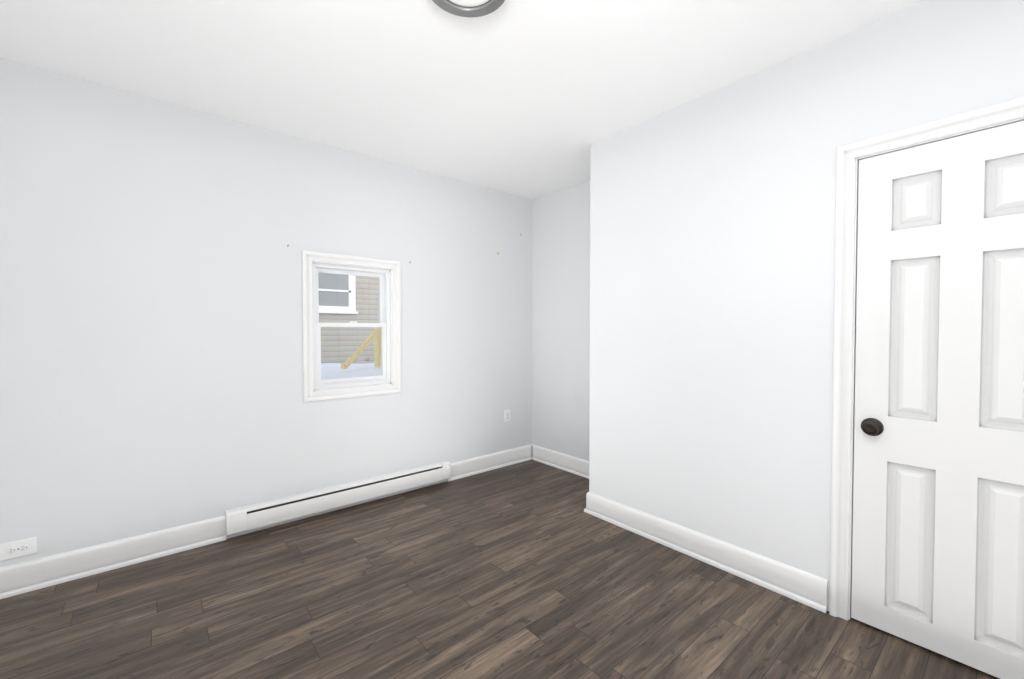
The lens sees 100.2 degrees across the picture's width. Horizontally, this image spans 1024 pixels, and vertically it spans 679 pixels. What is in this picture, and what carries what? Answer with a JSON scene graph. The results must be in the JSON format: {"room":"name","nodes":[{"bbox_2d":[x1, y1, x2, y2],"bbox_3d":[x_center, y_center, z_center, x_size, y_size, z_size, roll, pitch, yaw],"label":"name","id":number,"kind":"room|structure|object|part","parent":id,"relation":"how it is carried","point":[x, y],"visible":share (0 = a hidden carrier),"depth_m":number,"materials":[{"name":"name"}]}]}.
{"room":"empty bedroom","nodes":[
{"label":"empty bedroom","id":0,"kind":"room"},
{"bbox_2d":[0,58,531,566],"bbox_3d":[-1.328,-0.070,3.036,4.150,2.553,0.140,-1,2,-40],"label":"wall","id":1,"kind":"structure","parent":0,"point":[150,324],"depth_m":2.53,"materials":[{"name":"paint"}]},
{"bbox_2d":[0,536,37,560],"bbox_3d":[-2.389,1.013,2.071,0.126,0.082,0.009,-1,2,-40],"label":"electrical outlet","id":2,"kind":"object","parent":1,"relation":"attached to","point":[18,548],"visible":1,"depth_m":2.07,"materials":[{"name":"white plastic"}]},
{"bbox_2d":[0,445,530,598],"bbox_3d":[-1.273,1.137,2.999,3.812,0.142,0.026,-1,2,-40],"label":"baseboard","id":3,"kind":"structure","parent":1,"relation":"attached to","point":[30,575],"depth_m":2.35,"materials":[{"name":"paint"}]},
{"bbox_2d":[225,460,450,535],"bbox_3d":[-1.125,1.118,3.082,1.563,0.175,0.088,-1,2,-40],"label":"baseboard heater","id":4,"kind":"object","parent":1,"relation":"attached to","point":[252,516],"visible":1,"depth_m":2.95,"materials":[{"name":"metal"}]},
{"bbox_2d":[302,250,400,401],"bbox_3d":[-1.167,-0.094,3.134,0.703,1.016,0.132,-1,2,-40],"label":"window","id":5,"kind":"structure","parent":1,"relation":"in","point":[310,386],"depth_m":3.11,"materials":[{"name":"paint"}]},
{"bbox_3d":[-1.196,-0.296,3.165,0.509,0.420,0.029,-1,2,-40],"label":"window sash upper","id":6,"kind":"part","parent":5,"relation":"part of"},
{"bbox_3d":[-1.184,-0.099,3.154,0.457,0.760,0.043,-1,2,-40],"label":"glass","id":7,"kind":"part","parent":5,"relation":"part of","materials":[{"name":"clear glass"}]},
{"bbox_3d":[-1.169,0.087,3.140,0.509,0.442,0.037,-1,2,-40],"label":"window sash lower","id":8,"kind":"part","parent":5,"relation":"part of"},
{"bbox_2d":[312,261,391,390],"bbox_3d":[-1.185,-0.094,3.155,0.587,0.900,0.139,-1,2,-40],"label":"liner","id":9,"kind":"object","parent":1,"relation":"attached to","point":[390,326],"visible":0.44,"depth_m":3.25,"materials":[{"name":"paint"}]},
{"bbox_2d":[504,409,509,421],"bbox_3d":[-0.044,0.718,4.032,0.074,0.118,0.009,-1,2,-40],"label":"electrical outlet","id":10,"kind":"object","parent":1,"relation":"attached to","point":[506,415],"visible":1,"depth_m":4.03,"materials":[{"name":"white plastic"}]},
{"bbox_2d":[0,0,927,199],"bbox_3d":[-0.026,-1.364,1.458,4.150,0.100,4.190,-1,2,-40],"label":"ceiling","id":11,"kind":"structure","parent":0,"point":[531,99],"depth_m":2.04,"materials":[{"name":"paint"}]},
{"bbox_2d":[432,0,504,17],"bbox_3d":[-0.159,-1.276,1.504,0.300,0.077,0.300,-1,2,-40],"label":"ceiling light","id":12,"kind":"object","parent":11,"relation":"attached to","point":[470,8],"visible":1,"depth_m":1.60,"materials":[{"name":"silver metal"}]},
{"bbox_2d":[436,0,497,6],"bbox_3d":[-0.159,-1.244,1.504,0.214,0.014,0.214,-1,2,-40],"label":"diffuser","id":13,"kind":"object","parent":12,"relation":"attached to","point":[449,3],"depth_m":1.58,"materials":[{"name":"white"}]},
{"bbox_2d":[0,460,999,678],"bbox_3d":[-0.026,1.289,1.513,4.150,0.100,4.190,-1,2,-40],"label":"floor","id":14,"kind":"structure","parent":0,"point":[530,569],"depth_m":1.94,"materials":[{"name":"laminate"}]},
{"bbox_2d":[532,180,589,460],"bbox_3d":[0.677,-0.085,3.766,0.140,2.553,1.320,-1,2,-40],"label":"wall","id":15,"kind":"structure","parent":0,"point":[560,319],"depth_m":3.92,"materials":[{"name":"paint"}]},
{"bbox_2d":[531,444,588,478],"bbox_3d":[0.569,1.120,3.792,0.026,0.142,1.180,-1,2,-40],"label":"baseboard","id":16,"kind":"structure","parent":15,"relation":"attached to","point":[565,462],"depth_m":3.93,"materials":[{"name":"paint"}]},
{"bbox_2d":[589,137,606,496],"bbox_3d":[0.794,-0.071,3.094,0.545,2.553,0.140,-1,2,-40],"label":"wall","id":17,"kind":"structure","parent":0,"point":[598,260],"depth_m":2.92,"materials":[{"name":"paint"}]},
{"bbox_2d":[605,0,1023,610],"bbox_3d":[1.562,-0.046,1.865,0.140,2.553,2.730,-1,2,-40],"label":"wall","id":18,"kind":"structure","parent":0,"point":[721,212],"depth_m":2.16,"materials":[{"name":"paint"}]},
{"bbox_2d":[584,492,827,612],"bbox_3d":[0.967,1.148,2.470,0.026,0.142,1.409,-1,2,-40],"label":"baseboard","id":19,"kind":"structure","parent":18,"relation":"attached to","point":[801,586],"depth_m":2.29,"materials":[{"name":"paint"}]},
{"bbox_2d":[829,97,1023,619],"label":"door frame","id":20,"kind":"structure","parent":18,"relation":"in","point":[848,155],"depth_m":1.86,"materials":[{"name":"paint"}]},
{"bbox_3d":[1.509,0.370,1.799,0.044,0.076,0.076,-1,2,-40],"label":"knob","id":21,"kind":"part","parent":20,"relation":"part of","materials":[{"name":"brown metal"}]},
{"bbox_2d":[851,121,1023,678],"bbox_3d":[1.700,0.230,1.630,0.035,1.988,0.620,-1,2,-40],"label":"door","id":22,"kind":"structure","parent":18,"relation":"in","point":[938,529],"depth_m":1.65,"materials":[{"name":"paint"}]},
{"label":"outside","id":23,"kind":"structure","parent":0,"visible":0},
{"bbox_3d":[-1.380,1.204,5.560,11.000,0.100,3.748,-1,2,-40],"label":"ground","id":24,"kind":"structure","parent":23,"visible":0},
{"bbox_2d":[319,276,378,363],"bbox_3d":[-2.649,-1.877,7.008,11.000,6.000,0.200,-1,2,-40],"label":"wall","id":25,"kind":"structure","parent":24,"relation":"on","point":[344,338],"depth_m":7.00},
{"bbox_2d":[318,273,357,313],"bbox_3d":[-2.898,-1.114,6.644,0.990,1.410,0.060,-1,2,-40],"label":"window","id":26,"kind":"structure","parent":25,"relation":"attached to","point":[332,285],"depth_m":6.78,"materials":[{"name":"grey"}]},
{"bbox_2d":[321,363,380,378],"bbox_3d":[-1.265,0.736,4.636,5.000,0.872,2.196,-1,2,-40],"label":"snow bank","id":27,"kind":"object","parent":24,"relation":"on","point":[359,367],"depth_m":4.47,"materials":[{"name":"white snow"}]},
{"bbox_2d":[341,328,380,368],"bbox_3d":[-1.590,0.080,4.546,0.405,0.440,0.135,-1,2,-40],"label":"railing","id":28,"kind":"object","parent":27,"relation":"on","point":[369,340],"depth_m":4.56,"materials":[{"name":"yellow wood"}]}
]}

